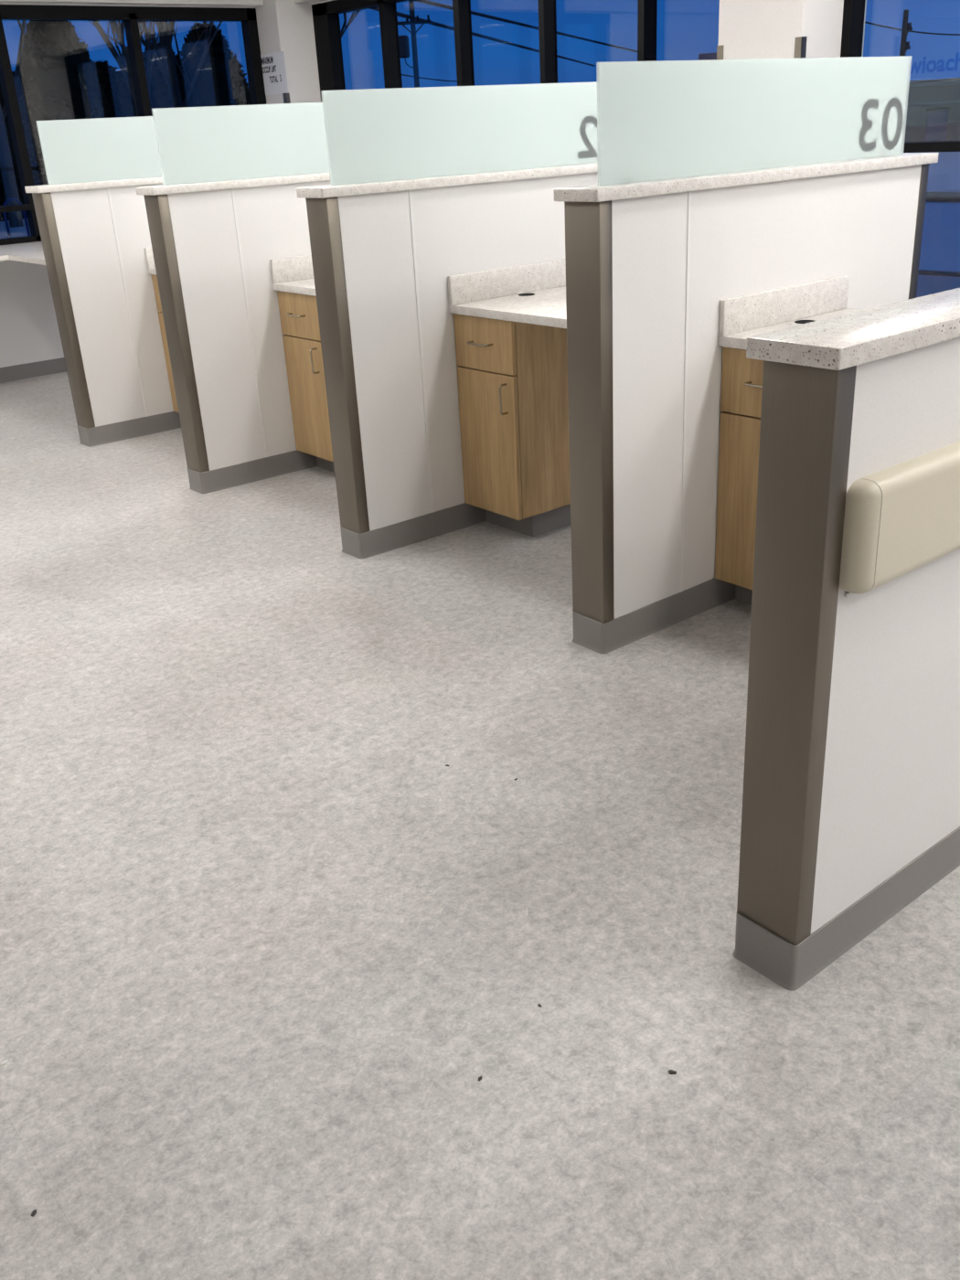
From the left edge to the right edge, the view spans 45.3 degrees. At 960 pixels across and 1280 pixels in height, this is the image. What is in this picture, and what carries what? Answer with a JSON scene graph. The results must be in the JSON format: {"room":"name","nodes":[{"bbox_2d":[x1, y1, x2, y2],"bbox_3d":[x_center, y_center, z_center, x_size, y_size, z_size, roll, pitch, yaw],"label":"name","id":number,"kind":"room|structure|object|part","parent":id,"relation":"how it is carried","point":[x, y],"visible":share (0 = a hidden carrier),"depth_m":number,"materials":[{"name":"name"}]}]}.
{"room":"medical clinic","nodes":[
{"label":"medical clinic","id":0,"kind":"room"},
{"bbox_2d":[0,259,63,367],"bbox_3d":[-5.563,-1.602,6.940,10.247,0.864,0.550,-21,30,-34],"label":"wall","id":1,"kind":"structure","parent":0,"point":[29,332],"depth_m":8.29,"materials":[{"name":"white paint"}]},
{"bbox_2d":[0,241,45,265],"bbox_3d":[-4.791,-1.685,5.929,10.145,0.032,2.754,-21,30,-34],"label":"countertop","id":2,"kind":"structure","parent":1,"relation":"on","point":[31,252],"depth_m":7.67,"materials":[{"name":"stone"}]},
{"bbox_2d":[0,357,66,382],"bbox_3d":[-5.365,-1.174,6.894,10.247,0.102,0.010,-21,30,-34],"label":"baseboard","id":3,"kind":"structure","parent":1,"relation":"attached to","point":[37,368],"depth_m":8.42,"materials":[{"name":"grey plastic"}]},
{"bbox_2d":[0,0,263,8],"bbox_3d":[-5.750,-3.621,6.131,10.247,0.335,0.320,-21,30,-34],"label":"trim","id":4,"kind":"structure","parent":0,"point":[229,4],"depth_m":8.48,"materials":[{"name":"white paint"}]},
{"bbox_2d":[255,0,320,104],"bbox_3d":[-1.477,-4.080,9.600,0.523,2.780,0.513,-21,30,-34],"label":"wall column","id":5,"kind":"structure","parent":0,"point":[287,26],"depth_m":9.05,"materials":[{"name":"white paint"}]},
{"bbox_2d":[260,51,287,95],"bbox_3d":[-1.633,-4.495,9.129,0.003,0.294,0.357,-21,30,-34],"label":"paper notice","id":6,"kind":"object","parent":5,"relation":"attached to","point":[273,64],"visible":1,"depth_m":9.12,"materials":[{"name":"white paper"}]},
{"bbox_2d":[282,92,290,104],"bbox_3d":[-1.492,-3.549,9.465,0.038,1.726,0.041,-21,30,-34],"label":"guard","id":7,"kind":"object","parent":5,"relation":"attached to","point":[286,96],"visible":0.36,"depth_m":9.12,"materials":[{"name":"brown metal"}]},
{"bbox_2d":[293,0,333,4],"bbox_3d":[3.178,-3.124,3.893,0.360,0.340,14.137,-21,30,-34],"label":"wall","id":8,"kind":"structure","parent":0,"point":[313,2],"depth_m":8.89,"materials":[{"name":"white paint"}]},
{"bbox_2d":[311,0,657,102],"bbox_3d":[0.171,-3.264,7.988,0.110,2.440,4.360,-21,30,-34],"label":"window","id":9,"kind":"structure","parent":8,"relation":"in","point":[325,16],"depth_m":8.29,"materials":[{"name":"black metal"}]},
{"bbox_2d":[840,0,959,152],"bbox_3d":[3.281,-1.867,4.477,0.110,2.440,4.385,-21,30,-34],"label":"window","id":10,"kind":"structure","parent":8,"relation":"in","point":[853,10],"depth_m":5.72,"materials":[{"name":"black metal"}]},
{"bbox_2d":[0,371,959,1279],"bbox_3d":[-0.661,0.843,2.044,10.820,0.100,15.300,-21,30,-34],"label":"floor","id":11,"kind":"structure","parent":0,"point":[262,950],"depth_m":2.37,"materials":[{"name":"plastic"}]},
{"bbox_2d":[31,1209,36,1216],"bbox_3d":[-0.699,0.898,1.802,0.007,0.003,0.013,-1,24,6],"label":"debris","id":12,"kind":"object","parent":11,"relation":"on","point":[34,1211],"visible":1,"depth_m":1.80,"materials":[{"name":"grey"}]},
{"bbox_2d":[24,176,181,447],"bbox_3d":[-1.631,-1.944,6.609,1.637,1.350,0.171,-21,30,-34],"label":"wall","id":13,"kind":"structure","parent":11,"relation":"on","point":[95,235],"depth_m":6.23,"materials":[{"name":"white paint"}]},
{"bbox_2d":[36,116,162,184],"bbox_3d":[-1.675,-2.703,6.287,1.459,0.302,0.024,-21,30,-34],"label":"privacy screen","id":14,"kind":"object","parent":13,"relation":"on","point":[87,150],"visible":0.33,"depth_m":6.04,"materials":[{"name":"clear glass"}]},
{"bbox_3d":[-1.927,-1.827,6.300,0.012,1.216,0.006,-21,30,-34],"label":"joint trim","id":15,"kind":"part","parent":13,"relation":"part of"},
{"bbox_2d":[144,246,155,267],"bbox_3d":[-1.576,-2.180,6.456,0.635,0.104,0.018,-21,30,-34],"label":"backsplash","id":16,"kind":"structure","parent":13,"relation":"attached to","point":[149,255],"depth_m":6.28,"materials":[{"name":"stone"}]},
{"bbox_2d":[151,274,178,412],"bbox_3d":[-1.457,-1.658,6.542,0.645,0.864,0.339,-21,30,-34],"label":"base cabinet","id":17,"kind":"object","parent":11,"relation":"on","point":[154,276],"visible":0.13,"depth_m":6.45,"materials":[{"name":"brown wood"}]},
{"bbox_2d":[144,246,156,275],"bbox_3d":[-1.195,-1.994,6.034,0.635,0.136,1.215,-21,30,-34],"label":"countertop","id":18,"kind":"structure","parent":17,"relation":"on","point":[149,255],"depth_m":6.28,"materials":[{"name":"stone"}]},
{"bbox_3d":[-1.688,-1.876,6.250,0.019,0.197,0.339,-21,30,-34],"label":"drawer","id":19,"kind":"part","parent":17,"relation":"part of","materials":[{"name":"brown wood"}]},
{"bbox_3d":[-1.668,-1.528,6.407,0.019,0.556,0.339,-21,30,-34],"label":"door","id":20,"kind":"part","parent":17,"relation":"part of","materials":[{"name":"brown wood"}]},
{"bbox_2d":[135,171,330,493],"bbox_3d":[-0.770,-1.559,5.640,1.637,1.350,0.171,-21,30,-34],"label":"wall","id":21,"kind":"structure","parent":11,"relation":"on","point":[214,243],"depth_m":5.27,"materials":[{"name":"white paint"}]},
{"bbox_2d":[152,102,330,184],"bbox_3d":[-0.813,-2.318,5.318,1.459,0.302,0.024,-21,30,-34],"label":"privacy screen","id":22,"kind":"object","parent":21,"relation":"on","point":[197,144],"visible":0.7,"depth_m":5.13,"materials":[{"name":"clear glass"}]},
{"bbox_3d":[-1.065,-1.442,5.331,0.012,1.216,0.006,-21,30,-34],"label":"joint trim","id":23,"kind":"part","parent":21,"relation":"part of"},
{"bbox_2d":[269,255,313,283],"bbox_3d":[-0.714,-1.794,5.487,0.635,0.104,0.018,-21,30,-34],"label":"backsplash","id":24,"kind":"structure","parent":21,"relation":"attached to","point":[283,270],"depth_m":5.36,"materials":[{"name":"stone"}]},
{"bbox_2d":[277,290,334,472],"bbox_3d":[-0.595,-1.272,5.573,0.645,0.864,0.339,-21,30,-34],"label":"base cabinet","id":25,"kind":"object","parent":11,"relation":"on","point":[298,312],"visible":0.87,"depth_m":5.39,"materials":[{"name":"brown wood"}]},
{"bbox_2d":[269,255,316,296],"bbox_3d":[-0.345,-1.614,5.078,0.635,0.136,1.177,-21,30,-34],"label":"countertop","id":26,"kind":"structure","parent":25,"relation":"on","point":[292,274],"depth_m":5.33,"materials":[{"name":"stone"}]},
{"bbox_3d":[-0.846,-1.487,5.263,0.036,0.008,0.122,-21,30,-34],"label":"handle","id":27,"kind":"part","parent":25,"relation":"part of","materials":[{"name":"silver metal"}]},
{"bbox_3d":[-0.826,-1.491,5.282,0.019,0.197,0.339,-21,30,-34],"label":"drawer","id":28,"kind":"part","parent":25,"relation":"part of","materials":[{"name":"brown wood"}]},
{"bbox_3d":[-0.806,-1.143,5.438,0.019,0.556,0.339,-21,30,-34],"label":"door","id":29,"kind":"part","parent":25,"relation":"part of","materials":[{"name":"brown wood"}]},
{"bbox_3d":[-0.756,-1.274,5.251,0.036,0.116,0.008,-21,30,-34],"label":"handle","id":30,"kind":"part","parent":25,"relation":"part of","materials":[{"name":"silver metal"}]},
{"bbox_2d":[296,162,598,559],"bbox_3d":[0.073,-1.187,4.703,1.637,1.350,0.171,-21,30,-34],"label":"wall","id":31,"kind":"structure","parent":11,"relation":"on","point":[384,253],"depth_m":4.36,"materials":[{"name":"white paint"}]},
{"bbox_3d":[-0.222,-1.069,4.394,0.012,1.216,0.006,-21,30,-34],"label":"joint trim","id":32,"kind":"part","parent":31,"relation":"part of","materials":[{"name":"white plastic"}]},
{"bbox_2d":[321,82,598,185],"bbox_3d":[0.030,-1.946,4.381,1.459,0.302,0.024,-21,30,-34],"label":"privacy screen","id":33,"kind":"object","parent":31,"relation":"on","point":[373,135],"visible":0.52,"depth_m":4.29,"materials":[{"name":"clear glass"}]},
{"bbox_2d":[447,258,565,305],"bbox_3d":[0.129,-1.422,4.550,0.635,0.104,0.018,-21,30,-34],"label":"backsplash","id":34,"kind":"structure","parent":31,"relation":"attached to","point":[520,279],"depth_m":4.52,"materials":[{"name":"stone"}]},
{"bbox_2d":[453,313,570,536],"bbox_3d":[0.248,-0.900,4.636,0.645,0.864,0.339,-21,30,-34],"label":"base cabinet","id":35,"kind":"object","parent":11,"relation":"on","point":[512,377],"visible":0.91,"depth_m":4.44,"materials":[{"name":"brown wood"}]},
{"bbox_3d":[-0.003,-1.114,4.326,0.036,0.008,0.122,-21,30,-34],"label":"handle","id":36,"kind":"part","parent":35,"relation":"part of","materials":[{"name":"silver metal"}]},
{"bbox_3d":[0.017,-1.119,4.344,0.019,0.197,0.339,-21,30,-34],"label":"drawer","id":37,"kind":"part","parent":35,"relation":"part of","materials":[{"name":"brown wood"}]},
{"bbox_3d":[0.037,-0.771,4.500,0.019,0.556,0.339,-21,30,-34],"label":"door","id":38,"kind":"part","parent":35,"relation":"part of","materials":[{"name":"brown wood"}]},
{"bbox_3d":[0.087,-0.902,4.314,0.036,0.116,0.008,-21,30,-34],"label":"handle","id":39,"kind":"part","parent":35,"relation":"part of","materials":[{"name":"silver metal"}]},
{"bbox_2d":[447,258,566,328],"bbox_3d":[0.490,-1.246,4.150,0.635,0.136,1.151,-21,30,-34],"label":"countertop","id":40,"kind":"structure","parent":35,"relation":"on","point":[535,293],"depth_m":4.43,"materials":[{"name":"stone"}]},
{"bbox_2d":[668,1069,676,1074],"bbox_3d":[0.334,0.750,1.998,0.015,0.004,0.008,3,25,14],"label":"debris","id":41,"kind":"object","parent":11,"relation":"on","point":[671,1072],"visible":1,"depth_m":2.00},
{"bbox_2d":[714,346,763,604],"bbox_3d":[1.091,-0.542,3.729,0.645,0.864,0.339,-21,30,-34],"label":"base cabinet","id":42,"kind":"object","parent":11,"relation":"on","point":[741,377],"visible":0.23,"depth_m":3.61,"materials":[{"name":"brown wood"}]},
{"bbox_3d":[0.880,-0.412,3.594,0.019,0.556,0.339,-21,30,-34],"label":"door","id":43,"kind":"part","parent":42,"relation":"part of","materials":[{"name":"brown wood"}]},
{"bbox_3d":[0.861,-0.760,3.438,0.019,0.197,0.339,-21,30,-34],"label":"drawer","id":44,"kind":"part","parent":42,"relation":"part of","materials":[{"name":"brown wood"}]},
{"bbox_3d":[0.840,-0.756,3.420,0.036,0.008,0.122,-21,30,-34],"label":"handle","id":45,"kind":"part","parent":42,"relation":"part of","materials":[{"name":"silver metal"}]},
{"bbox_2d":[718,275,862,349],"bbox_3d":[1.341,-0.884,3.235,0.635,0.136,1.176,-21,30,-34],"label":"countertop","id":46,"kind":"structure","parent":42,"relation":"on","point":[741,317],"depth_m":3.61,"materials":[{"name":"stone"}]},
{"bbox_2d":[553,152,938,653],"bbox_3d":[0.917,-0.828,3.797,1.637,1.350,0.171,-21,30,-34],"label":"wall","id":47,"kind":"structure","parent":11,"relation":"on","point":[650,264],"depth_m":3.47,"materials":[{"name":"white paint"}]},
{"bbox_3d":[0.621,-0.711,3.488,0.012,1.216,0.006,-21,30,-34],"label":"joint trim","id":48,"kind":"part","parent":47,"relation":"part of","materials":[{"name":"white plastic"}]},
{"bbox_2d":[597,56,909,185],"bbox_3d":[0.873,-1.587,3.475,1.459,0.302,0.024,-21,30,-34],"label":"privacy screen","id":49,"kind":"object","parent":47,"relation":"on","point":[662,120],"visible":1,"depth_m":3.40,"materials":[{"name":"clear glass"}]},
{"bbox_2d":[732,288,959,991],"bbox_3d":[1.466,-0.266,2.659,2.500,1.198,0.195,-21,30,-34],"label":"wall","id":50,"kind":"structure","parent":11,"relation":"on","point":[850,812],"depth_m":1.97,"materials":[{"name":"white paint"}]},
{"bbox_3d":[1.459,-0.255,2.674,2.354,1.166,0.135,-21,30,-34],"label":"wall panel","id":51,"kind":"part","parent":50,"relation":"part of","materials":[{"name":"white paint"}]},
{"bbox_3d":[1.493,-0.500,2.483,2.267,0.190,0.042,-21,30,-34],"label":"bumper rail","id":52,"kind":"part","parent":50,"relation":"part of","materials":[{"name":"beige plastic"}]},
{"bbox_2d":[718,0,866,60],"bbox_3d":[1.623,-2.687,6.102,0.523,2.780,0.522,-21,30,-34],"label":"wall column","id":53,"kind":"structure","parent":0,"point":[748,29],"depth_m":5.71,"materials":[{"name":"white paint"}]},
{"bbox_2d":[716,44,723,60],"bbox_3d":[1.302,-2.295,6.312,0.038,1.726,0.041,-21,30,-34],"label":"guard","id":54,"kind":"object","parent":53,"relation":"attached to","point":[720,48],"visible":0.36,"depth_m":5.96,"materials":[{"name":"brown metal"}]},
{"bbox_2d":[793,36,807,59],"bbox_3d":[1.611,-2.156,5.963,0.038,1.726,0.041,-21,30,-34],"label":"guard","id":55,"kind":"object","parent":53,"relation":"attached to","point":[800,43],"visible":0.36,"depth_m":5.62,"materials":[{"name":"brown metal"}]},
{"bbox_3d":[-6.943,-2.316,5.676,7.120,1.547,0.200,-21,30,-34],"label":"wall","id":56,"kind":"structure","parent":0,"visible":0},
{"bbox_2d":[0,4,266,245],"bbox_3d":[-2.968,-3.826,8.535,3.127,1.547,0.110,-21,30,-34],"label":"window","id":57,"kind":"structure","parent":56,"relation":"in","point":[130,16],"depth_m":8.49,"materials":[{"name":"black metal"}]},
{"label":"outside","id":58,"kind":"structure","parent":0,"visible":0},
{"bbox_2d":[901,151,959,271],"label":"window","id":59,"kind":"structure","parent":58,"point":[940,249],"depth_m":17.87,"materials":[{"name":"glass"}]},
{"bbox_2d":[0,151,23,221],"bbox_3d":[-13.118,-12.596,28.655,2.840,4.416,2.800,10,27,27],"label":"evergreen tree","id":60,"kind":"object","parent":59,"relation":"on","point":[2,200],"visible":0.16,"depth_m":28.79,"materials":[{"name":"green plant"}]},
{"bbox_2d":[2,198,30,237],"bbox_3d":[-6.751,-6.106,17.288,0.040,1.039,0.799,12,29,31],"label":"rack","id":61,"kind":"object","parent":59,"relation":"on","point":[8,199],"visible":0.32,"depth_m":16.97,"materials":[{"name":"blue metal"}]},
{"bbox_2d":[0,72,48,219],"bbox_3d":[-11.951,-12.703,29.626,2.841,3.684,2.846,6,26,20],"label":"evergreen tree","id":62,"kind":"object","parent":59,"relation":"on","point":[30,114],"visible":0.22,"depth_m":28.90,"materials":[{"name":"green plant"}]},
{"bbox_2d":[19,20,111,120],"bbox_3d":[-10.894,-13.779,30.172,2.824,5.062,2.912,3,25,13],"label":"evergreen tree","id":63,"kind":"object","parent":59,"relation":"on","point":[58,69],"visible":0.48,"depth_m":29.09,"materials":[{"name":"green plant"}]},
{"bbox_2d":[93,59,117,76],"bbox_3d":[-10.752,-14.646,33.398,2.800,4.070,2.840,10,28,28],"label":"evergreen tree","id":64,"kind":"object","parent":59,"relation":"on","point":[100,65],"visible":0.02,"depth_m":32.47,"materials":[{"name":"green plant"}]},
{"bbox_2d":[97,69,151,118],"bbox_3d":[-9.758,-13.537,31.297,2.800,3.631,2.840,0,24,7],"label":"evergreen tree","id":65,"kind":"object","parent":59,"relation":"on","point":[118,95],"visible":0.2,"depth_m":30.29,"materials":[{"name":"green plant"}]},
{"bbox_2d":[87,20,162,117],"bbox_3d":[-7.464,-13.868,25.109,6.329,8.984,7.520,-21,30,-34],"label":"bare tree","id":66,"kind":"object","parent":59,"relation":"on","point":[119,29],"visible":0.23,"depth_m":25.70,"materials":[{"name":"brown plant"}]},
{"bbox_2d":[142,42,203,116],"bbox_3d":[-8.639,-14.235,31.967,2.846,4.300,2.841,-3,24,0],"label":"evergreen tree","id":67,"kind":"object","parent":59,"relation":"on","point":[160,97],"visible":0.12,"depth_m":30.88,"materials":[{"name":"green plant"}]},
{"bbox_2d":[137,21,222,107],"bbox_3d":[-7.589,-16.680,28.512,8.037,11.376,6.864,-16,27,-26],"label":"bare tree","id":68,"kind":"object","parent":59,"relation":"on","point":[169,73],"visible":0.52,"depth_m":29.33,"materials":[{"name":"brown plant"}]},
{"bbox_2d":[179,21,251,106],"bbox_3d":[-7.530,-14.898,32.711,2.912,4.793,2.824,-6,24,-7],"label":"evergreen tree","id":69,"kind":"object","parent":59,"relation":"on","point":[220,80],"visible":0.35,"depth_m":31.59,"materials":[{"name":"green plant"}]},
{"bbox_2d":[340,10,360,38],"bbox_3d":[-4.394,-15.077,27.094,6.619,9.340,5.445,-10,25,-15],"label":"bare tree","id":70,"kind":"object","parent":59,"relation":"on","point":[345,25],"visible":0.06,"depth_m":28.43,"materials":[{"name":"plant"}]},
{"bbox_2d":[396,0,431,88],"bbox_3d":[-3.095,-27.618,55.390,1.750,9.500,0.560,-4,24,-1],"label":"utility pole","id":71,"kind":"object","parent":59,"relation":"on","point":[403,40],"visible":0.74,"depth_m":54.80,"materials":[{"name":"brown wood"}]},
{"bbox_2d":[368,6,595,66],"bbox_3d":[1.972,-39.832,76.781,71.132,0.181,55.867,-21,30,-34],"label":"power line","id":72,"kind":"object","parent":71,"relation":"hanging from","point":[401,15],"visible":0.71,"depth_m":69.92,"materials":[{"name":"black metal"}]},
{"bbox_2d":[411,0,637,52],"bbox_3d":[4.430,-37.890,71.582,66.113,0.200,44.410,-21,30,-34],"label":"power line","id":73,"kind":"object","parent":71,"relation":"hanging from","point":[427,2],"visible":0.79,"depth_m":63.38,"materials":[{"name":"black metal"}]},
{"bbox_2d":[698,52,716,61],"bbox_3d":[8.378,-18.404,40.206,1.550,3.833,0.240,2,25,11],"label":"roadside sign","id":74,"kind":"object","parent":59,"relation":"on","point":[703,57],"visible":0.17,"depth_m":39.45,"materials":[{"name":"blue"}]},
{"bbox_2d":[899,9,912,56],"bbox_3d":[21.872,-29.040,59.824,0.364,6.600,1.100,-3,24,0],"label":"utility pole","id":75,"kind":"object","parent":59,"relation":"on","point":[906,26],"visible":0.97,"depth_m":58.76,"materials":[{"name":"brown wood"}]},
{"bbox_2d":[902,79,959,142],"bbox_3d":[35.086,-38.830,84.122,44.400,3.900,14.350,4,25,16],"label":"commercial building","id":76,"kind":"structure","parent":59,"relation":"on","point":[932,113],"depth_m":78.63,"materials":[{"name":"grey paint"}]},
{"bbox_3d":[31.326,-35.274,78.874,1.350,1.900,0.080,4,25,16],"label":"door","id":77,"kind":"part","parent":76,"relation":"part of","materials":[{"name":"glass"}]},
{"bbox_3d":[31.268,-36.195,78.439,1.590,0.140,0.080,4,25,16],"label":"door frame","id":78,"kind":"part","parent":76,"relation":"part of","materials":[{"name":"grey metal"}]},
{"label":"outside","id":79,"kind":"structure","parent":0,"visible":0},
{"bbox_2d":[401,74,457,82],"bbox_3d":[-2.688,-30.916,63.328,0.056,0.113,15.334,1,25,10],"label":"power line","id":80,"kind":"object","parent":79,"point":[401,74],"visible":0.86,"depth_m":63.09,"materials":[{"name":"black metal"}]},
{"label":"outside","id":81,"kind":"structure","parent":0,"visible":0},
{"bbox_2d":[864,21,959,35],"bbox_3d":[22.751,-33.803,62.961,0.077,1.014,19.569,17,31,38],"label":"power line","id":82,"kind":"object","parent":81,"point":[865,22],"visible":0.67,"depth_m":65.03,"materials":[{"name":"black metal"}]},
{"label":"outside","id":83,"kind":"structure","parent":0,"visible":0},
{"bbox_2d":[907,77,959,83],"bbox_3d":[24.300,-31.450,64.715,9.647,0.176,0.116,-20,29,-33],"label":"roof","id":84,"kind":"object","parent":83,"point":[952,79],"visible":0.52,"depth_m":65.78,"materials":[{"name":"grey metal"}]},
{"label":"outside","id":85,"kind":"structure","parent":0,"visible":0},
{"bbox_2d":[918,269,959,277],"bbox_3d":[4.657,-3.455,11.111,0.200,0.170,50.000,-21,30,-34],"label":"curb","id":86,"kind":"object","parent":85,"point":[921,272],"visible":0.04,"depth_m":11.20,"materials":[{"name":"grey paint"}]},
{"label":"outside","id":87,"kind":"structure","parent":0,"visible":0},
{"bbox_2d":[0,218,959,298],"bbox_3d":[2.681,-2.702,9.659,4.930,0.110,50.000,-21,30,-34],"label":"sidewalk","id":88,"kind":"structure","parent":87,"point":[927,284],"depth_m":10.85,"materials":[{"name":"concrete"}]},
{"bbox_2d":[0,20,26,227],"bbox_3d":[-11.063,-14.170,23.915,8.047,10.880,7.791,17,31,37],"label":"bare tree","id":89,"kind":"object","parent":88,"relation":"on","point":[15,218],"visible":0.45,"depth_m":25.44,"materials":[{"name":"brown plant"}]},
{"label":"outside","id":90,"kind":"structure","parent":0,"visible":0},
{"bbox_2d":[926,192,959,198],"bbox_3d":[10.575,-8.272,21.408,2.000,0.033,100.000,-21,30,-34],"label":"trim","id":91,"kind":"structure","parent":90,"point":[929,195],"depth_m":22.81,"materials":[{"name":"grey metal"}]}
]}

